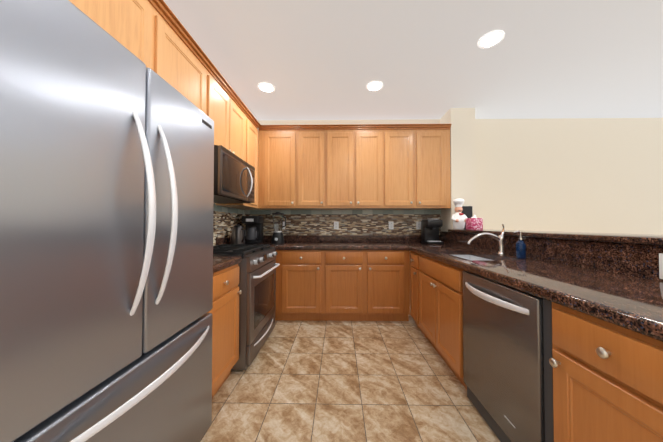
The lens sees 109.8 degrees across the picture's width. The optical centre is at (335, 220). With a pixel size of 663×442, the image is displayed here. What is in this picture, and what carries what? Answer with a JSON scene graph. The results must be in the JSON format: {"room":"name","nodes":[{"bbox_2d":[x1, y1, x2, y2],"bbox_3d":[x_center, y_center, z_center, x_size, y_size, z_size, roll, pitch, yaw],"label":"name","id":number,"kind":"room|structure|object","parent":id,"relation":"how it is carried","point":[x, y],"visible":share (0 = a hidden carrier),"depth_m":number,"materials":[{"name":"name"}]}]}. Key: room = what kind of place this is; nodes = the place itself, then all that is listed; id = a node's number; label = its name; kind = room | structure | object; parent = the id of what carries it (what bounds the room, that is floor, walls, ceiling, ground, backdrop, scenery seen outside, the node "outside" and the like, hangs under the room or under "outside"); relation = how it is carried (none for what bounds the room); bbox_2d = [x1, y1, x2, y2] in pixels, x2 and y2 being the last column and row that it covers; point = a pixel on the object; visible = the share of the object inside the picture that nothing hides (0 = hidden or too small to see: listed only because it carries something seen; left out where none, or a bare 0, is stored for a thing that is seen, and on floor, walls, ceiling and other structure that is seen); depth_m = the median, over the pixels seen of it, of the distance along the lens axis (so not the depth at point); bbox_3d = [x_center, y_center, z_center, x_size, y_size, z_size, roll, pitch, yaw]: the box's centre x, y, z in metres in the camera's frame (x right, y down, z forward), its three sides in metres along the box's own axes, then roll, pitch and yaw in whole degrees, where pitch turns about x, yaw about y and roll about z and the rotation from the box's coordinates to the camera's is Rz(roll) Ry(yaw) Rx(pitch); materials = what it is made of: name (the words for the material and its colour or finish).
{"room":"kitchen","nodes":[
{"label":"kitchen","id":0,"kind":"room"},
{"bbox_2d":[200,315,500,441],"bbox_3d":[1.667,1.243,0.314,6.540,0.120,6.530,0,-1,1],"label":"floor","id":1,"kind":"structure","parent":0,"point":[346,381],"depth_m":1.64,"materials":[{"name":"tile"}]},
{"bbox_2d":[0,0,213,441],"bbox_3d":[-0.995,0.307,0.849,0.761,1.767,0.927,0,-1,1],"label":"refrigerator","id":2,"kind":"object","parent":1,"relation":"on","point":[106,208],"visible":1,"depth_m":0.68,"materials":[{"name":"silver metal"}]},
{"bbox_2d":[207,264,241,397],"bbox_3d":[-1.071,0.769,1.592,0.622,0.868,0.537,0,-1,1],"label":"base cabinet","id":3,"kind":"object","parent":1,"relation":"on","point":[224,310],"visible":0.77,"depth_m":1.57,"materials":[{"name":"brown wood"}]},
{"bbox_2d":[213,243,241,272],"bbox_3d":[-1.067,0.255,1.600,0.630,0.151,0.541,0,-1,1],"label":"countertop","id":4,"kind":"structure","parent":3,"relation":"on","point":[219,262],"depth_m":1.68,"materials":[{"name":"brown stone"}]},
{"bbox_2d":[213,244,279,369],"bbox_3d":[-0.977,0.734,2.246,0.735,0.960,0.760,0,-1,1],"label":"range","id":5,"kind":"object","parent":1,"relation":"on","point":[258,265],"visible":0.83,"depth_m":2.00,"materials":[{"name":"silver metal"}]},
{"bbox_2d":[275,250,322,320],"bbox_3d":[-0.447,0.794,3.108,0.611,0.868,0.617,0,-1,1],"label":"base cabinet","id":6,"kind":"object","parent":1,"relation":"on","point":[299,274],"depth_m":2.81,"materials":[{"name":"brown wood"}]},
{"bbox_2d":[216,235,276,249],"bbox_3d":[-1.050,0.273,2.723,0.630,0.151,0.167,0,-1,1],"label":"countertop","id":7,"kind":"structure","parent":6,"relation":"on","point":[267,239],"depth_m":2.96,"materials":[{"name":"brown stone"}]},
{"bbox_2d":[231,224,245,243],"bbox_3d":[-1.180,0.168,2.857,0.230,0.262,0.176,0,-1,1],"label":"kettle","id":8,"kind":"object","parent":7,"relation":"on","point":[238,234],"visible":0.9,"depth_m":2.80,"materials":[{"name":"silver metal"}]},
{"bbox_2d":[242,216,263,243],"bbox_3d":[-1.129,0.120,3.191,0.233,0.370,0.240,0,-1,1],"label":"coffee maker","id":9,"kind":"object","parent":7,"relation":"on","point":[254,229],"visible":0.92,"depth_m":3.10,"materials":[{"name":"black plastic"}]},
{"bbox_2d":[323,250,366,320],"bbox_3d":[0.109,0.794,3.099,0.500,0.868,0.617,0,-1,1],"label":"base cabinet","id":10,"kind":"object","parent":1,"relation":"on","point":[342,285],"depth_m":2.80,"materials":[{"name":"brown wood"}]},
{"bbox_2d":[367,250,409,320],"bbox_3d":[0.628,0.794,3.092,0.539,0.868,0.617,0,-1,1],"label":"base cabinet","id":11,"kind":"object","parent":1,"relation":"on","point":[388,271],"depth_m":2.79,"materials":[{"name":"brown wood"}]},
{"bbox_2d":[277,235,408,249],"bbox_3d":[-0.249,0.280,3.108,2.220,0.151,0.627,0,-1,1],"label":"countertop","id":12,"kind":"structure","parent":11,"relation":"on","point":[291,242],"depth_m":3.34,"materials":[{"name":"brown stone"}]},
{"bbox_2d":[271,212,285,243],"bbox_3d":[-0.771,0.090,3.204,0.208,0.430,0.173,0,-1,1],"label":"blender","id":13,"kind":"object","parent":12,"relation":"on","point":[277,235],"visible":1,"depth_m":3.15,"materials":[{"name":"black plastic"}]},
{"bbox_2d":[410,251,462,338],"bbox_3d":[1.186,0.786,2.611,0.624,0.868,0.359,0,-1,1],"label":"base cabinet","id":14,"kind":"object","parent":1,"relation":"on","point":[436,287],"depth_m":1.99,"materials":[{"name":"brown wood"}]},
{"bbox_2d":[462,270,544,441],"bbox_3d":[1.124,0.762,1.274,0.654,0.863,0.605,0,-1,1],"label":"dishwasher","id":15,"kind":"object","parent":1,"relation":"on","point":[503,358],"visible":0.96,"depth_m":1.17,"materials":[{"name":"silver metal"}]},
{"bbox_2d":[543,299,662,441],"bbox_3d":[1.157,0.754,0.706,0.624,0.868,0.518,0,-1,1],"label":"base cabinet","id":16,"kind":"object","parent":1,"relation":"on","point":[603,381],"depth_m":0.75,"materials":[{"name":"brown wood"}]},
{"bbox_2d":[409,231,662,341],"bbox_3d":[1.180,0.227,1.722,0.655,0.211,3.357,0,-1,1],"label":"countertop","id":17,"kind":"structure","parent":16,"relation":"on","point":[626,291],"depth_m":1.17,"materials":[{"name":"brown stone"}]},
{"bbox_2d":[421,218,442,243],"bbox_3d":[1.310,0.137,3.173,0.210,0.336,0.280,0,-1,1],"label":"coffee machine","id":18,"kind":"object","parent":17,"relation":"on","point":[429,231],"visible":1,"depth_m":3.15,"materials":[{"name":"black plastic"}]},
{"bbox_2d":[452,255,494,260],"bbox_3d":[1.162,0.439,2.020,0.444,0.200,0.754,0,-1,1],"label":"sink","id":19,"kind":"object","parent":17,"relation":"in","point":[469,257],"visible":0.02,"depth_m":2.35,"materials":[{"name":"silver metal"}]},
{"bbox_2d":[468,224,505,254],"bbox_3d":[1.290,0.155,1.993,0.318,0.259,0.064,0,-1,1],"label":"faucet","id":20,"kind":"object","parent":17,"relation":"on","point":[500,238],"visible":1,"depth_m":1.98,"materials":[{"name":"silver metal"}]},
{"bbox_2d":[513,230,525,258],"bbox_3d":[1.382,0.175,1.751,0.082,0.211,0.060,0,-1,1],"label":"soap dispenser","id":21,"kind":"object","parent":17,"relation":"on","point":[520,249],"visible":1,"depth_m":1.73,"materials":[{"name":"blue"}]},
{"bbox_2d":[659,253,662,278],"bbox_3d":[1.471,0.203,0.994,0.010,0.116,0.132,0,-1,1],"label":"outlet","id":22,"kind":"object","parent":17,"relation":"attached to","point":[660,265],"visible":1,"depth_m":1.05,"materials":[{"name":"white plastic"}]},
{"bbox_2d":[163,0,662,120],"bbox_3d":[1.667,-1.607,0.361,6.540,0.120,6.530,0,-1,1],"label":"ceiling","id":23,"kind":"structure","parent":0,"point":[332,59],"depth_m":2.15,"materials":[{"name":"grey paint"}]},
{"bbox_2d":[258,82,274,92],"bbox_3d":[-0.779,-1.505,2.632,0.190,0.006,0.190,0,-1,1],"label":"recessed light","id":24,"kind":"object","parent":23,"relation":"in","point":[266,87],"visible":1,"depth_m":2.62,"materials":[{"name":"white"}]},
{"bbox_2d":[366,81,382,90],"bbox_3d":[0.441,-1.505,2.603,0.190,0.006,0.190,0,-1,1],"label":"recessed light","id":25,"kind":"object","parent":23,"relation":"in","point":[374,86],"visible":1,"depth_m":2.60,"materials":[{"name":"white"}]},
{"bbox_2d":[478,30,504,48],"bbox_3d":[1.301,-1.516,1.950,0.190,0.006,0.190,0,-1,1],"label":"recessed light","id":26,"kind":"object","parent":23,"relation":"in","point":[491,39],"visible":1,"depth_m":1.95,"materials":[{"name":"white"}]},
{"bbox_2d":[440,108,475,231],"bbox_3d":[1.695,-0.134,3.237,0.321,2.730,0.330,0,-1,1],"label":"wall","id":27,"kind":"structure","parent":0,"point":[462,155],"depth_m":3.08,"materials":[{"name":"beige paint"}]},
{"bbox_2d":[258,118,662,234],"bbox_3d":[1.715,-0.129,3.501,6.540,2.730,0.200,0,-1,1],"label":"wall","id":28,"kind":"structure","parent":0,"point":[597,175],"depth_m":3.38,"materials":[{"name":"beige paint"}]},
{"bbox_2d":[213,204,244,245],"bbox_3d":[-1.365,0.047,2.373,0.009,0.489,2.070,0,-1,1],"label":"backsplash","id":29,"kind":"structure","parent":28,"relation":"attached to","point":[224,218],"depth_m":2.85,"materials":[{"name":"tile"}]},
{"bbox_2d":[258,128,297,209],"bbox_3d":[-0.774,-0.704,3.278,0.515,1.072,0.337,0,-1,1],"label":"upper cabinet","id":30,"kind":"object","parent":28,"relation":"attached to","point":[278,147],"depth_m":3.12,"materials":[{"name":"brown wood"}]},
{"bbox_2d":[298,128,325,209],"bbox_3d":[-0.322,-0.704,3.271,0.388,1.072,0.337,0,-1,1],"label":"upper cabinet","id":31,"kind":"object","parent":28,"relation":"attached to","point":[311,141],"depth_m":3.11,"materials":[{"name":"brown wood"}]},
{"bbox_2d":[245,210,440,234],"bbox_3d":[0.090,0.022,3.416,2.887,0.373,0.010,0,-1,1],"label":"backsplash","id":32,"kind":"structure","parent":28,"relation":"attached to","point":[321,222],"depth_m":3.41,"materials":[{"name":"tile"}]},
{"bbox_2d":[334,222,338,228],"bbox_3d":[0.013,0.064,3.407,0.070,0.114,0.008,0,-1,1],"label":"electrical outlet","id":33,"kind":"object","parent":32,"relation":"attached to","point":[336,225],"visible":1,"depth_m":3.40,"materials":[{"name":"white plastic"}]},
{"bbox_2d":[389,221,393,228],"bbox_3d":[0.813,0.064,3.395,0.070,0.114,0.008,0,-1,1],"label":"electrical outlet","id":34,"kind":"object","parent":32,"relation":"attached to","point":[391,224],"visible":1,"depth_m":3.39,"materials":[{"name":"white plastic"}]},
{"bbox_2d":[416,221,420,228],"bbox_3d":[1.213,0.064,3.389,0.070,0.114,0.008,0,-1,1],"label":"electrical outlet","id":35,"kind":"object","parent":32,"relation":"attached to","point":[418,224],"visible":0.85,"depth_m":3.39,"materials":[{"name":"white plastic"}]},
{"bbox_2d":[326,124,385,209],"bbox_3d":[0.256,-0.705,3.262,0.768,1.072,0.337,0,-1,1],"label":"upper cabinet","id":36,"kind":"object","parent":28,"relation":"attached to","point":[361,167],"depth_m":3.10,"materials":[{"name":"brown wood"}]},
{"bbox_2d":[382,124,451,209],"bbox_3d":[1.085,-0.705,3.249,0.891,1.072,0.337,0,-1,1],"label":"upper cabinet","id":37,"kind":"object","parent":28,"relation":"attached to","point":[418,166],"depth_m":3.09,"materials":[{"name":"brown wood"}]},
{"bbox_3d":[-1.505,-0.183,0.286,0.200,2.730,6.330,0,-1,1],"label":"wall","id":38,"kind":"structure","parent":0,"visible":0},
{"bbox_2d":[69,0,160,72],"bbox_3d":[-1.222,-0.952,0.881,0.342,0.657,0.925,0,-1,1],"label":"upper cabinet","id":39,"kind":"object","parent":38,"relation":"attached to","point":[155,36],"depth_m":1.20,"materials":[{"name":"brown wood"}]},
{"bbox_2d":[157,4,208,116],"bbox_3d":[-1.211,-0.732,1.615,0.342,1.072,0.550,0,-1,1],"label":"upper cabinet","id":40,"kind":"object","parent":38,"relation":"attached to","point":[179,63],"depth_m":1.59,"materials":[{"name":"brown wood"}]},
{"bbox_2d":[209,64,248,163],"bbox_3d":[-1.201,-0.937,2.276,0.342,0.640,0.765,0,-1,1],"label":"upper cabinet","id":41,"kind":"object","parent":38,"relation":"attached to","point":[229,116],"depth_m":2.23,"materials":[{"name":"brown wood"}]},
{"bbox_2d":[213,145,254,202],"bbox_3d":[-1.118,-0.407,2.267,0.508,0.405,0.760,0,-1,1],"label":"microwave","id":42,"kind":"object","parent":41,"relation":"attached to","point":[234,178],"visible":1,"depth_m":2.11,"materials":[{"name":"silver metal"}]},
{"bbox_2d":[215,116,259,207],"bbox_3d":[-1.192,-0.711,2.865,0.342,1.072,0.420,0,-1,1],"label":"upper cabinet","id":43,"kind":"object","parent":38,"relation":"attached to","point":[253,126],"depth_m":2.93,"materials":[{"name":"brown wood"}]},
{"bbox_2d":[237,208,263,209],"bbox_3d":[-1.186,-0.694,3.263,0.342,1.050,0.377,0,-1,1],"label":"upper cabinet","id":44,"kind":"object","parent":38,"relation":"attached to","point":[237,208],"depth_m":3.27,"materials":[{"name":"brown wood"}]},
{"bbox_3d":[1.583,0.661,1.560,0.149,1.086,3.000,0,-1,1],"label":"wall","id":45,"kind":"structure","parent":0,"visible":0},
{"bbox_2d":[448,229,662,244],"bbox_3d":[1.690,0.099,1.540,0.470,0.032,3.046,0,-1,1],"label":"bar","id":46,"kind":"object","parent":45,"relation":"on","point":[653,239],"visible":1,"depth_m":1.40,"materials":[{"name":"brown stone"}]},
{"bbox_2d":[451,198,466,228],"bbox_3d":[1.551,-0.089,2.924,0.209,0.388,0.158,0,-1,1],"label":"chef figurine","id":47,"kind":"object","parent":46,"relation":"on","point":[458,218],"visible":0.85,"depth_m":2.89,"materials":[{"name":"white ceramic"}]},
{"bbox_2d":[461,206,472,228],"bbox_3d":[1.708,-0.043,3.025,0.150,0.300,0.030,0,-1,1],"label":"board","id":48,"kind":"object","parent":46,"relation":"on","point":[467,211],"visible":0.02,"depth_m":3.03,"materials":[{"name":"black"}]},
{"bbox_2d":[466,215,482,229],"bbox_3d":[1.638,0.014,2.755,0.130,0.177,0.130,0,-1,1],"label":"tissue box","id":49,"kind":"object","parent":46,"relation":"on","point":[474,223],"visible":1,"depth_m":2.69,"materials":[{"name":"pink cardboard"}]}
]}

